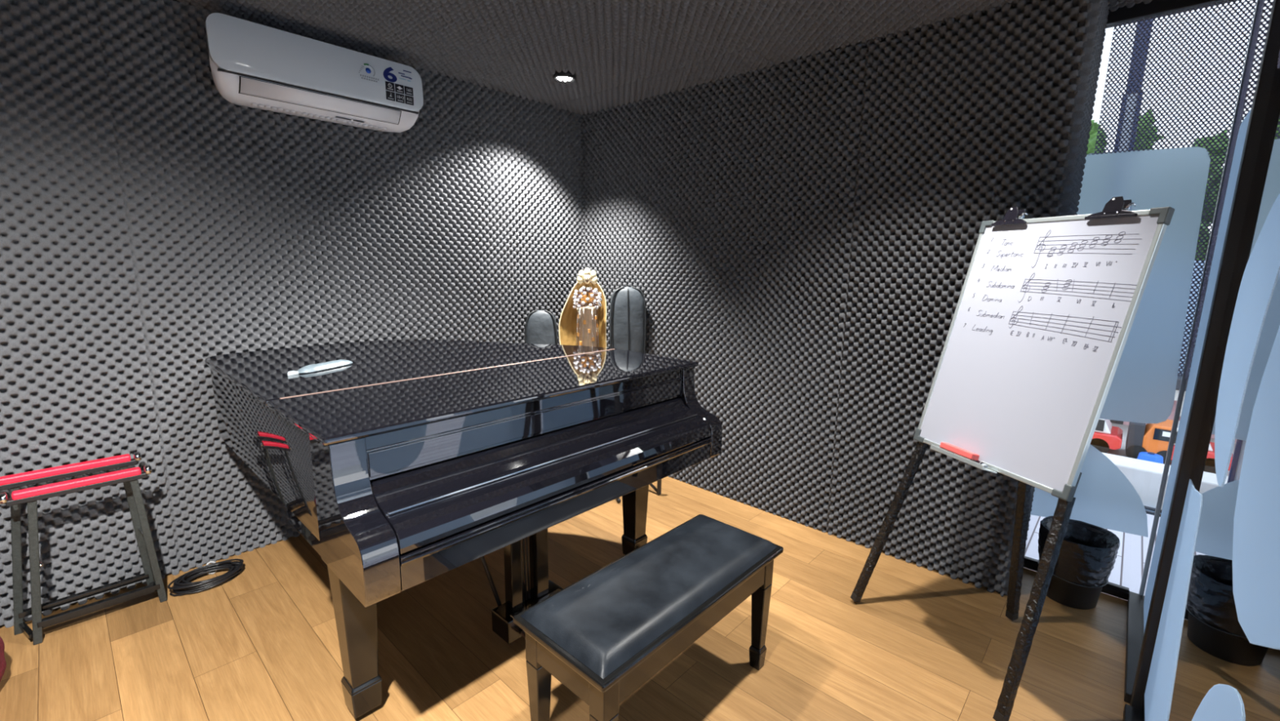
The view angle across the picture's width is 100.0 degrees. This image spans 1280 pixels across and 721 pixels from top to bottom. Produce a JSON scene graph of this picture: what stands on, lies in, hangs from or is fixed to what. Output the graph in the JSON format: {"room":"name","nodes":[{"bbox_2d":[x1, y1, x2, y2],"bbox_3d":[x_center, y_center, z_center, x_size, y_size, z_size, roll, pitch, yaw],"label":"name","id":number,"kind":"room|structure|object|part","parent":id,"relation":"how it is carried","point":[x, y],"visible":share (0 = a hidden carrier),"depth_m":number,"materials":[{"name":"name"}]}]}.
{"room":"music room","nodes":[
{"label":"music room","id":0,"kind":"room"},
{"bbox_2d":[0,0,584,627],"bbox_3d":[-1.771,-0.324,2.656,0.075,2.518,3.976,10,14,42],"label":"wall","id":1,"kind":"structure","parent":0,"point":[154,224],"depth_m":2.38,"materials":[{"name":"plastic"}]},
{"bbox_2d":[204,13,423,132],"bbox_3d":[-1.511,-1.309,2.544,0.251,0.312,0.881,10,14,42],"label":"air conditioner","id":2,"kind":"object","parent":1,"relation":"attached to","point":[253,64],"visible":1,"depth_m":2.42,"materials":[{"name":"white plastic"}]},
{"bbox_2d":[382,66,396,82],"bbox_3d":[-1.236,-1.414,2.652,0.012,0.073,0.066,10,14,42],"label":"print","id":3,"kind":"object","parent":2,"relation":"attached to","point":[389,73],"depth_m":2.65,"materials":[{"name":"blue"}]},
{"bbox_2d":[398,70,412,79],"bbox_3d":[-1.184,-1.444,2.707,0.007,0.036,0.068,10,14,42],"label":"print","id":4,"kind":"object","parent":2,"relation":"attached to","point":[402,74],"depth_m":2.71,"materials":[{"name":"blue"}]},
{"bbox_2d":[0,475,1129,720],"bbox_3d":[-0.491,1.145,1.887,3.408,0.060,4.340,10,14,42],"label":"floor","id":5,"kind":"structure","parent":0,"point":[919,643],"depth_m":2.02,"materials":[{"name":"brown wood"}]},
{"bbox_2d":[0,636,6,681],"bbox_3d":[-2.268,0.955,1.681,0.327,0.328,0.351,10,14,42],"label":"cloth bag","id":6,"kind":"object","parent":5,"relation":"on","point":[2,661],"visible":1,"depth_m":1.80,"materials":[{"name":"red fabric"}]},
{"bbox_2d":[0,451,167,644],"bbox_3d":[-2.193,0.724,2.117,0.170,0.636,0.444,10,14,42],"label":"folding stand","id":7,"kind":"object","parent":5,"relation":"on","point":[129,477],"visible":1,"depth_m":2.06,"materials":[{"name":"black metal"}]},
{"bbox_3d":[-2.360,0.756,2.033,0.096,0.598,0.025,-4,11,-26],"label":"leg","id":8,"kind":"part","parent":7,"relation":"part of","materials":[{"name":"black metal"}]},
{"bbox_3d":[-2.239,0.782,1.987,0.081,0.567,0.022,-7,13,-39],"label":"leg","id":9,"kind":"part","parent":7,"relation":"part of","materials":[{"name":"black metal"}]},
{"bbox_3d":[-2.232,0.443,2.094,0.032,0.020,0.396,10,14,42],"label":"rail","id":10,"kind":"part","parent":7,"relation":"part of","materials":[{"name":"red"}]},
{"bbox_3d":[-2.128,0.484,2.044,0.032,0.020,0.374,10,14,42],"label":"rail","id":11,"kind":"part","parent":7,"relation":"part of","materials":[{"name":"red"}]},
{"bbox_3d":[-2.131,0.716,2.279,0.028,0.596,0.066,1,10,1],"label":"leg","id":12,"kind":"part","parent":7,"relation":"part of","materials":[{"name":"black metal"}]},
{"bbox_3d":[-2.026,0.744,2.215,0.024,0.566,0.060,6,12,28],"label":"leg","id":13,"kind":"part","parent":7,"relation":"part of","materials":[{"name":"black metal"}]},
{"bbox_2d":[167,558,243,595],"bbox_3d":[-1.944,0.968,2.413,0.183,0.056,0.271,10,14,42],"label":"cable coil","id":14,"kind":"object","parent":5,"relation":"on","point":[235,566],"visible":1,"depth_m":2.40,"materials":[{"name":"black rubber"}]},
{"bbox_2d":[204,339,722,718],"bbox_3d":[-0.808,0.495,2.470,1.787,1.004,1.555,10,14,42],"label":"grand piano","id":15,"kind":"object","parent":5,"relation":"on","point":[407,464],"visible":0.91,"depth_m":1.76,"materials":[{"name":"black paint"}]},
{"bbox_3d":[-0.956,0.551,1.617,0.490,0.020,0.048,10,14,42],"label":"keybed rail","id":16,"kind":"part","parent":15,"relation":"part of","materials":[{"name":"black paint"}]},
{"bbox_2d":[287,359,352,375],"bbox_3d":[-1.284,0.022,2.160,0.068,0.023,0.296,4,11,18],"label":"packet","id":17,"kind":"object","parent":15,"relation":"on","point":[335,363],"visible":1,"depth_m":2.14,"materials":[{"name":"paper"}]},
{"bbox_3d":[-0.889,0.829,1.686,0.124,0.578,0.124,10,14,42],"label":"leg","id":18,"kind":"part","parent":15,"relation":"part of","materials":[{"name":"black paint"}]},
{"bbox_3d":[-0.752,0.394,1.412,0.321,0.376,0.088,10,14,42],"label":"arm","id":19,"kind":"part","parent":15,"relation":"part of","materials":[{"name":"black paint"}]},
{"bbox_3d":[-1.050,-0.032,2.607,1.111,0.020,1.553,10,14,42],"label":"lid","id":20,"kind":"part","parent":15,"relation":"part of","materials":[{"name":"black paint"}]},
{"bbox_3d":[-0.447,0.076,2.064,0.519,0.022,1.555,10,14,42],"label":"lid","id":21,"kind":"part","parent":15,"relation":"part of","materials":[{"name":"black paint"}]},
{"bbox_3d":[-0.456,0.705,2.050,0.019,0.490,0.008,3,10,11],"label":"pedal rod","id":22,"kind":"part","parent":15,"relation":"part of","materials":[{"name":"black"}]},
{"bbox_3d":[-0.447,0.703,2.061,0.019,0.490,0.008,3,10,11],"label":"pedal rod","id":23,"kind":"part","parent":15,"relation":"part of","materials":[{"name":"black"}]},
{"bbox_2d":[368,379,681,477],"bbox_3d":[-0.272,0.200,1.928,0.005,0.068,1.345,10,14,42],"label":"rack","id":24,"kind":"object","parent":15,"relation":"attached to","point":[400,455],"depth_m":1.76,"materials":[{"name":"black paint"}]},
{"bbox_3d":[-0.434,0.705,2.052,0.050,0.490,0.170,10,14,42],"label":"lyre post","id":25,"kind":"part","parent":15,"relation":"part of","materials":[{"name":"black paint"}]},
{"bbox_3d":[-0.437,0.701,2.071,0.019,0.490,0.008,3,10,11],"label":"pedal rod","id":26,"kind":"part","parent":15,"relation":"part of","materials":[{"name":"black"}]},
{"bbox_3d":[-0.024,0.675,2.614,0.124,0.578,0.124,10,14,42],"label":"leg","id":27,"kind":"part","parent":15,"relation":"part of","materials":[{"name":"black paint"}]},
{"bbox_3d":[0.224,0.220,2.458,0.321,0.376,0.080,10,14,42],"label":"arm","id":28,"kind":"part","parent":15,"relation":"part of","materials":[{"name":"black paint"}]},
{"bbox_2d":[524,310,557,344],"bbox_3d":[-0.663,0.221,3.652,0.226,1.133,0.125,0,10,-6],"label":"bag","id":29,"kind":"object","parent":5,"relation":"on","point":[540,326],"visible":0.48,"depth_m":3.53,"materials":[{"name":"grey fabric"}]},
{"bbox_2d":[608,286,646,353],"bbox_3d":[-0.088,0.145,3.673,0.307,1.294,0.152,0,10,-6],"label":"bag","id":30,"kind":"object","parent":5,"relation":"on","point":[628,309],"visible":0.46,"depth_m":3.55,"materials":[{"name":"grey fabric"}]},
{"bbox_2d":[616,479,661,502],"bbox_3d":[-0.250,0.507,3.583,0.298,0.600,0.873,-8,13,-39],"label":"stand","id":31,"kind":"object","parent":5,"relation":"on","point":[658,490],"visible":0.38,"depth_m":3.39,"materials":[{"name":"black metal"}]},
{"bbox_2d":[558,267,606,347],"bbox_3d":[-0.374,-0.217,3.571,0.264,0.791,0.206,7,12,30],"label":"decorative figurine","id":32,"kind":"object","parent":31,"relation":"on","point":[583,317],"visible":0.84,"depth_m":3.54,"materials":[{"name":"gold"}]},
{"bbox_3d":[-0.114,0.690,3.561,0.609,0.244,0.018,9,13,37],"label":"leg","id":33,"kind":"part","parent":31,"relation":"part of","materials":[{"name":"black metal"}]},
{"bbox_2d":[512,514,783,720],"bbox_3d":[0.072,0.896,1.727,0.367,0.505,0.875,10,14,42],"label":"piano bench","id":34,"kind":"object","parent":5,"relation":"on","point":[605,634],"visible":1,"depth_m":1.52,"materials":[{"name":"black leather"}]},
{"bbox_3d":[-0.288,0.953,1.541,0.055,0.448,0.055,10,14,42],"label":"leg","id":35,"kind":"part","parent":34,"relation":"part of","materials":[{"name":"black paint"}]},
{"bbox_3d":[-0.091,0.988,1.363,0.055,0.448,0.055,10,14,42],"label":"leg","id":36,"kind":"part","parent":34,"relation":"part of","materials":[{"name":"black paint"}]},
{"bbox_3d":[0.430,0.895,1.923,0.055,0.448,0.055,10,14,42],"label":"leg","id":37,"kind":"part","parent":34,"relation":"part of","materials":[{"name":"black paint"}]},
{"bbox_2d":[850,206,1174,720],"bbox_3d":[1.318,0.298,1.979,0.577,1.619,0.695,-3,11,-19],"label":"easel","id":38,"kind":"object","parent":5,"relation":"on","point":[1046,310],"visible":1,"depth_m":1.81,"materials":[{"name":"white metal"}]},
{"bbox_2d":[939,441,979,462],"bbox_3d":[1.176,0.340,1.982,0.043,0.040,0.138,-2,11,-17],"label":"eraser","id":39,"kind":"object","parent":38,"relation":"on","point":[956,450],"visible":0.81,"depth_m":1.96,"materials":[{"name":"red plastic"}]},
{"bbox_2d":[929,444,996,473],"bbox_3d":[1.175,0.356,1.973,0.045,0.026,0.266,-2,11,-17],"label":"tray","id":40,"kind":"object","parent":38,"relation":"on","point":[991,462],"depth_m":1.92,"materials":[{"name":"silver metal"}]},
{"bbox_2d":[975,460,987,467],"bbox_3d":[1.202,0.366,1.889,0.016,0.018,0.045,0,10,-5],"label":"marker pen","id":41,"kind":"object","parent":38,"relation":"on","point":[977,461],"visible":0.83,"depth_m":1.88,"materials":[{"name":"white plastic"}]},
{"bbox_2d":[991,206,1027,226],"bbox_3d":[1.397,-0.536,2.007,0.055,0.073,0.136,-2,11,-17],"label":"clip","id":42,"kind":"object","parent":38,"relation":"attached to","point":[1014,215],"visible":0.95,"depth_m":1.99,"materials":[{"name":"black metal"}]},
{"bbox_3d":[1.384,-0.547,2.001,0.015,0.049,0.052,-2,11,-17],"label":"lever","id":43,"kind":"part","parent":42,"relation":"part of","materials":[{"name":"black metal"}]},
{"bbox_3d":[1.414,-0.532,2.013,0.019,0.064,0.052,-2,11,-17],"label":"lever","id":44,"kind":"part","parent":42,"relation":"part of","materials":[{"name":"black metal"}]},
{"bbox_3d":[1.337,-0.058,1.881,0.240,0.876,0.600,-2,11,-17],"label":"frame","id":45,"kind":"part","parent":38,"relation":"part of","materials":[{"name":"silver metal"}]},
{"bbox_2d":[1084,195,1137,219],"bbox_3d":[1.497,-0.477,1.688,0.055,0.073,0.147,-2,11,-17],"label":"clip","id":46,"kind":"object","parent":38,"relation":"attached to","point":[1116,207],"visible":0.94,"depth_m":1.68,"materials":[{"name":"black metal"}]},
{"bbox_3d":[1.485,-0.488,1.682,0.015,0.049,0.056,-2,11,-17],"label":"lever","id":47,"kind":"part","parent":46,"relation":"part of","materials":[{"name":"black metal"}]},
{"bbox_3d":[1.514,-0.473,1.694,0.019,0.064,0.056,-2,11,-17],"label":"lever","id":48,"kind":"part","parent":46,"relation":"part of","materials":[{"name":"black metal"}]},
{"bbox_2d":[1037,515,1119,609],"bbox_3d":[1.924,0.900,2.384,0.275,0.322,0.276,10,14,42],"label":"waste bin","id":49,"kind":"object","parent":5,"relation":"on","point":[1086,561],"visible":0.7,"depth_m":2.31,"materials":[{"name":"black plastic"}]},
{"bbox_2d":[1123,49,1279,720],"bbox_3d":[1.157,0.030,1.006,0.075,2.500,1.460,10,14,42],"label":"glass door","id":50,"kind":"structure","parent":5,"relation":"on","point":[1216,653],"depth_m":1.08,"materials":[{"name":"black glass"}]},
{"bbox_3d":[1.138,1.243,1.224,0.075,0.035,1.460,10,14,42],"label":"rail","id":51,"kind":"part","parent":50,"relation":"part of","materials":[{"name":"black metal"}]},
{"bbox_3d":[0.932,0.064,0.761,0.001,0.727,0.632,10,14,42],"label":"frosted panel","id":52,"kind":"part","parent":50,"relation":"part of","materials":[{"name":"blue glass"}]},
{"bbox_2d":[1124,0,1279,709],"bbox_3d":[1.943,-0.110,1.848,0.075,2.500,0.860,10,14,42],"label":"door frame","id":53,"kind":"structure","parent":5,"relation":"on","point":[1138,606],"depth_m":1.72,"materials":[{"name":"black metal"}]},
{"bbox_3d":[1.944,1.099,2.088,0.075,0.035,0.800,10,14,42],"label":"rail","id":54,"kind":"part","parent":53,"relation":"part of","materials":[{"name":"black metal"}]},
{"bbox_3d":[1.903,0.118,1.847,0.001,1.850,0.570,10,14,42],"label":"frosted panel","id":55,"kind":"part","parent":53,"relation":"part of","materials":[{"name":"glass"}]},
{"bbox_2d":[168,0,1151,115],"bbox_3d":[-0.444,-1.348,1.437,3.378,0.068,4.310,10,14,42],"label":"ceiling","id":56,"kind":"structure","parent":0,"point":[620,52],"depth_m":2.47,"materials":[{"name":"plastic"}]},
{"bbox_2d":[552,70,576,83],"bbox_3d":[-0.430,-1.614,3.053,0.132,0.038,0.132,10,14,42],"label":"recessed light","id":57,"kind":"object","parent":56,"relation":"in","point":[561,77],"visible":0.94,"depth_m":3.04,"materials":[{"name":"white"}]},
{"bbox_2d":[582,0,1109,596],"bbox_3d":[0.722,-0.391,3.244,2.884,2.518,0.360,10,14,42],"label":"wall","id":58,"kind":"structure","parent":0,"point":[803,233],"depth_m":2.72,"materials":[{"name":"plastic"}]},
{"bbox_2d":[1023,0,1260,599],"bbox_3d":[1.947,-0.213,2.419,0.835,2.500,0.060,10,14,42],"label":"window","id":59,"kind":"structure","parent":58,"relation":"in","point":[1143,387],"depth_m":2.20,"materials":[{"name":"clear glass"}]},
{"bbox_3d":[1.904,0.988,2.658,0.770,0.050,0.060,10,14,42],"label":"rail","id":60,"kind":"part","parent":59,"relation":"part of","materials":[{"name":"black metal"}]},
{"bbox_3d":[2.064,-0.304,2.292,0.435,1.146,0.001,10,14,42],"label":"frosted panel","id":61,"kind":"part","parent":59,"relation":"part of","materials":[{"name":"blue glass"}]},
{"bbox_3d":[1.938,-0.201,2.434,0.805,2.410,0.008,10,14,42],"label":"pane","id":62,"kind":"part","parent":59,"relation":"part of","materials":[{"name":"clear glass"}]},
{"bbox_3d":[1.964,-1.413,2.204,0.830,0.060,0.060,10,14,42],"label":"rail","id":63,"kind":"part","parent":59,"relation":"part of","materials":[{"name":"black metal"}]},
{"label":"outside","id":64,"kind":"structure","parent":0,"visible":0},
{"bbox_2d":[1024,513,1154,600],"bbox_3d":[1.140,1.395,0.787,5.400,0.090,6.350,10,14,42],"label":"deck","id":65,"kind":"object","parent":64,"point":[1127,571],"depth_m":2.80,"materials":[{"name":"white wood"}]},
{"bbox_2d":[1102,452,1164,515],"bbox_3d":[3.461,0.885,3.255,5.400,0.290,0.500,10,14,42],"label":"parapet","id":66,"kind":"object","parent":65,"relation":"on","point":[1145,476],"visible":0.02,"depth_m":3.46,"materials":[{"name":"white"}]},
{"bbox_3d":[3.366,0.983,3.170,5.400,0.015,0.185,10,14,42],"label":"drain rail","id":67,"kind":"part","parent":66,"relation":"part of","materials":[{"name":"grey metal"}]},
{"bbox_2d":[1114,18,1153,151],"bbox_3d":[2.768,-1.177,3.077,0.085,4.210,0.080,10,14,42],"label":"post","id":68,"kind":"object","parent":65,"relation":"on","point":[1151,20],"visible":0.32,"depth_m":2.99,"materials":[{"name":"blue"}]},
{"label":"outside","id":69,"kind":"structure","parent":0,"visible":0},
{"bbox_2d":[1106,422,1128,457],"bbox_3d":[25.355,1.959,28.469,90.000,0.300,64.800,10,14,42],"label":"ground","id":70,"kind":"structure","parent":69,"point":[1122,451],"depth_m":20.32,"materials":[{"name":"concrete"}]},
{"bbox_2d":[1090,418,1123,453],"bbox_3d":[16.117,2.463,20.088,2.925,1.399,1.600,10,14,42],"label":"car","id":71,"kind":"object","parent":70,"relation":"on","point":[1106,437],"visible":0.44,"depth_m":18.90,"materials":[{"name":"red"}]},
{"bbox_2d":[1085,109,1164,155],"bbox_3d":[25.870,-6.483,31.730,4.926,15.181,4.661,1,10,-1],"label":"street tree","id":72,"kind":"object","parent":70,"relation":"on","point":[1094,128],"visible":0.06,"depth_m":30.28,"materials":[{"name":"green plant"}]},
{"bbox_2d":[1124,419,1173,463],"bbox_3d":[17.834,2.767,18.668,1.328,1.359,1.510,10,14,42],"label":"truck","id":73,"kind":"object","parent":70,"relation":"on","point":[1152,437],"visible":0.58,"depth_m":18.28,"materials":[{"name":"orange paint"}]},
{"bbox_2d":[1137,451,1163,463],"bbox_3d":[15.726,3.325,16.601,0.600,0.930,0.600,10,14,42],"label":"car","id":74,"kind":"object","parent":70,"relation":"on","point":[1148,456],"visible":0.34,"depth_m":16.41,"materials":[{"name":"blue metal"}]},
{"bbox_2d":[1110,260,1204,425],"bbox_3d":[29.857,0.252,18.064,48.000,6.900,9.400,10,14,42],"label":"building","id":75,"kind":"structure","parent":70,"relation":"on","point":[1179,378],"depth_m":20.97,"materials":[{"name":"grey"}]},
{"bbox_2d":[1110,419,1123,424],"bbox_3d":[20.049,1.839,23.322,1.600,1.600,0.070,10,14,42],"label":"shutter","id":76,"kind":"object","parent":75,"relation":"hanging from","point":[1120,422],"depth_m":23.02,"materials":[{"name":"grey"}]},
{"bbox_2d":[1191,130,1228,260],"bbox_3d":[32.112,-6.167,32.159,5.997,14.603,4.902,3,11,13],"label":"street tree","id":77,"kind":"object","parent":70,"relation":"on","point":[1222,134],"visible":0.07,"depth_m":30.34,"materials":[{"name":"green plant"}]}
]}

